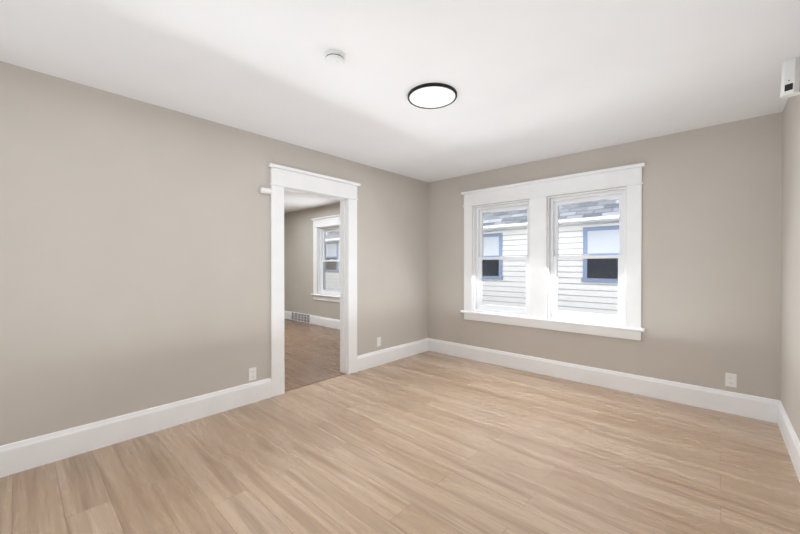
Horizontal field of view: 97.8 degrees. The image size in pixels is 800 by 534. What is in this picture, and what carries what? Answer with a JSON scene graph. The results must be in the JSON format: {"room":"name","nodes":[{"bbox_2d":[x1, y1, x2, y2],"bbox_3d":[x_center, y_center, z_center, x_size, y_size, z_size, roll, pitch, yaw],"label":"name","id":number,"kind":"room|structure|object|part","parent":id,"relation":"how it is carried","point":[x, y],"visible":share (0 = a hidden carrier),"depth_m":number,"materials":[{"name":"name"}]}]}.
{"room":"empty living room","nodes":[
{"label":"empty living room","id":0,"kind":"room"},
{"bbox_2d":[0,61,427,445],"bbox_3d":[-1.257,0.004,3.448,0.120,2.500,4.850,0,0,42],"label":"wall","id":1,"kind":"structure","parent":0,"point":[135,255],"depth_m":2.62,"materials":[{"name":"beige paint"}]},
{"bbox_2d":[0,378,271,477],"bbox_3d":[-1.991,1.167,2.548,0.018,0.185,2.220,0,0,42],"label":"baseboard","id":2,"kind":"structure","parent":1,"relation":"attached to","point":[24,455],"depth_m":2.51,"materials":[{"name":"white paint"}]},
{"bbox_2d":[249,367,255,380],"bbox_3d":[-1.368,0.994,3.237,0.009,0.115,0.070,0,0,42],"label":"duplex electrical outlet","id":3,"kind":"object","parent":1,"relation":"attached to","point":[252,373],"visible":1,"depth_m":3.23,"materials":[{"name":"white plastic"}]},
{"bbox_2d":[259,187,272,193],"bbox_3d":[-1.268,-0.723,3.301,0.056,0.055,0.108,0,0,42],"label":"bracket","id":4,"kind":"object","parent":1,"relation":"attached to","point":[265,190],"visible":0.98,"depth_m":3.28,"materials":[{"name":"white plastic"}]},
{"bbox_2d":[268,163,360,396],"bbox_3d":[-0.931,0.131,3.808,0.220,2.243,1.136,0,0,42],"label":"door frame","id":5,"kind":"structure","parent":1,"relation":"attached to","point":[289,179],"depth_m":3.72,"materials":[{"name":"white paint"}]},
{"bbox_2d":[377,337,380,346],"bbox_3d":[-0.271,0.953,4.443,0.009,0.115,0.070,0,0,42],"label":"duplex electrical outlet","id":6,"kind":"object","parent":1,"relation":"attached to","point":[378,341],"visible":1,"depth_m":4.44,"materials":[{"name":"white plastic"}]},
{"bbox_2d":[357,338,427,371],"bbox_3d":[-0.052,1.154,4.677,0.018,0.185,1.380,0,0,42],"label":"baseboard","id":7,"kind":"structure","parent":1,"relation":"attached to","point":[372,359],"depth_m":4.58,"materials":[{"name":"white paint"}]},
{"bbox_2d":[284,203,339,319],"bbox_3d":[-1.188,-0.018,7.030,4.600,2.500,0.200,0,0,42],"label":"wall","id":8,"kind":"structure","parent":0,"point":[298,261],"depth_m":7.79,"materials":[{"name":"beige paint"}]},
{"bbox_2d":[284,311,339,329],"bbox_3d":[-1.218,1.141,6.916,4.480,0.185,0.018,0,0,42],"label":"baseboard","id":9,"kind":"structure","parent":8,"relation":"attached to","point":[326,322],"depth_m":7.26,"materials":[{"name":"white paint"}]},
{"bbox_2d":[291,311,309,322],"bbox_3d":[-2.233,1.128,7.820,0.760,0.192,0.010,0,0,42],"label":"air vent grille","id":10,"kind":"object","parent":9,"relation":"attached to","point":[300,317],"visible":0.98,"depth_m":7.81,"materials":[{"name":"white metal"}]},
{"bbox_2d":[311,214,339,302],"bbox_3d":[-1.436,-0.166,7.177,1.095,1.731,0.209,0,0,42],"label":"window unit","id":11,"kind":"structure","parent":8,"relation":"in","point":[323,286],"depth_m":7.36,"materials":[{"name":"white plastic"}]},
{"bbox_3d":[-1.465,-0.166,7.145,1.095,1.731,0.124,0,0,42],"label":"adjoining window casing trim","id":12,"kind":"part","parent":11,"relation":"part of","materials":[{"name":"white wood"}]},
{"bbox_2d":[0,319,799,533],"bbox_3d":[-1.469,1.312,3.900,8.410,0.120,5.220,0,0,42],"label":"floor","id":13,"kind":"structure","parent":0,"point":[428,442],"depth_m":2.21,"materials":[{"name":"brown wood"}]},
{"bbox_2d":[285,372,345,391],"bbox_3d":[-0.931,1.248,3.815,0.100,0.008,0.800,0,0,42],"label":"threshold strip","id":14,"kind":"object","parent":13,"relation":"on","point":[290,388],"visible":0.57,"depth_m":3.79,"materials":[{"name":"brown wood"}]},
{"bbox_2d":[0,0,799,212],"bbox_3d":[-1.469,-1.308,3.884,8.410,0.120,5.220,0,0,42],"label":"ceiling","id":15,"kind":"structure","parent":0,"point":[532,80],"depth_m":2.15,"materials":[{"name":"white paint"}]},
{"bbox_2d":[324,49,345,66],"bbox_3d":[-0.381,-1.213,2.042,0.124,0.048,0.124,0,0,42],"label":"smoke detector","id":16,"kind":"object","parent":15,"relation":"attached to","point":[334,57],"visible":0.98,"depth_m":2.01,"materials":[{"name":"white plastic"}]},
{"bbox_2d":[408,83,456,108],"bbox_3d":[0.233,-1.230,2.523,0.356,0.020,0.356,0,0,42],"label":"recessed light","id":17,"kind":"object","parent":15,"relation":"in","point":[432,95],"visible":1,"depth_m":2.49,"materials":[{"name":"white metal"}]},
{"bbox_2d":[428,112,781,400],"bbox_3d":[1.807,0.001,4.074,3.810,2.500,0.200,0,0,42],"label":"wall","id":18,"kind":"structure","parent":0,"point":[711,253],"depth_m":3.20,"materials":[{"name":"beige paint"}]},
{"bbox_2d":[476,201,528,314],"bbox_3d":[1.338,-0.102,4.506,0.751,1.396,0.085,0,0,42],"label":"window unit","id":19,"kind":"structure","parent":18,"relation":"in","point":[480,211],"depth_m":4.56,"materials":[{"name":"white plastic"}]},
{"bbox_2d":[460,163,645,340],"bbox_3d":[1.657,-0.147,4.131,2.070,1.731,0.209,0,0,42],"label":"window unit","id":20,"kind":"structure","parent":18,"relation":"in","point":[555,203],"depth_m":3.96,"materials":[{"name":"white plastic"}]},
{"bbox_2d":[428,338,775,422],"bbox_3d":[1.722,1.158,4.010,3.540,0.185,0.018,0,0,42],"label":"baseboard","id":21,"kind":"structure","parent":18,"relation":"attached to","point":[755,407],"depth_m":3.49,"materials":[{"name":"white paint"}]},
{"bbox_2d":[725,373,736,387],"bbox_3d":[2.842,0.972,2.996,0.070,0.115,0.009,0,0,42],"label":"duplex electrical outlet","id":22,"kind":"object","parent":18,"relation":"attached to","point":[730,379],"visible":1,"depth_m":3.00,"materials":[{"name":"white plastic"}]},
{"bbox_2d":[781,94,799,440],"bbox_3d":[1.472,0.020,0.965,0.120,2.500,4.850,0,0,42],"label":"wall","id":23,"kind":"structure","parent":0,"point":[790,331],"depth_m":2.43,"materials":[{"name":"beige paint"}]},
{"bbox_2d":[776,400,799,481],"bbox_3d":[1.461,1.177,1.063,0.018,0.185,4.730,0,0,42],"label":"baseboard","id":24,"kind":"structure","parent":23,"relation":"attached to","point":[792,443],"depth_m":2.37,"materials":[{"name":"white paint"}]},
{"bbox_2d":[780,57,799,98],"bbox_3d":[2.349,-1.127,2.088,0.103,0.219,0.116,0,0,42],"label":"sensor","id":25,"kind":"object","parent":23,"relation":"attached to","point":[790,80],"visible":1,"depth_m":2.07,"materials":[{"name":"white plastic"}]},
{"label":"outside","id":26,"kind":"structure","parent":0,"visible":0},
{"bbox_3d":[12.496,4.262,18.495,60.000,0.200,35.460,0,0,42],"label":"ground","id":27,"kind":"structure","parent":26,"visible":0},
{"bbox_2d":[325,222,618,320],"bbox_3d":[1.913,1.522,8.337,16.040,5.405,0.205,0,0,42],"label":"neighbouring house","id":28,"kind":"structure","parent":27,"relation":"on","point":[604,242],"depth_m":6.95,"materials":[{"name":"white"}]},
{"bbox_2d":[325,198,618,238],"bbox_3d":[3.211,-2.745,9.738,16.800,0.040,6.000,0,38,42],"label":"roof","id":29,"kind":"structure","parent":28,"relation":"on","point":[598,208],"depth_m":6.82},
{"bbox_2d":[325,215,618,242],"bbox_3d":[1.701,-0.859,8.090,16.800,0.070,0.535,0,0,42],"label":"gutter","id":30,"kind":"object","parent":29,"relation":"attached to","point":[577,221],"depth_m":6.54,"materials":[{"name":"grey"}]}
]}

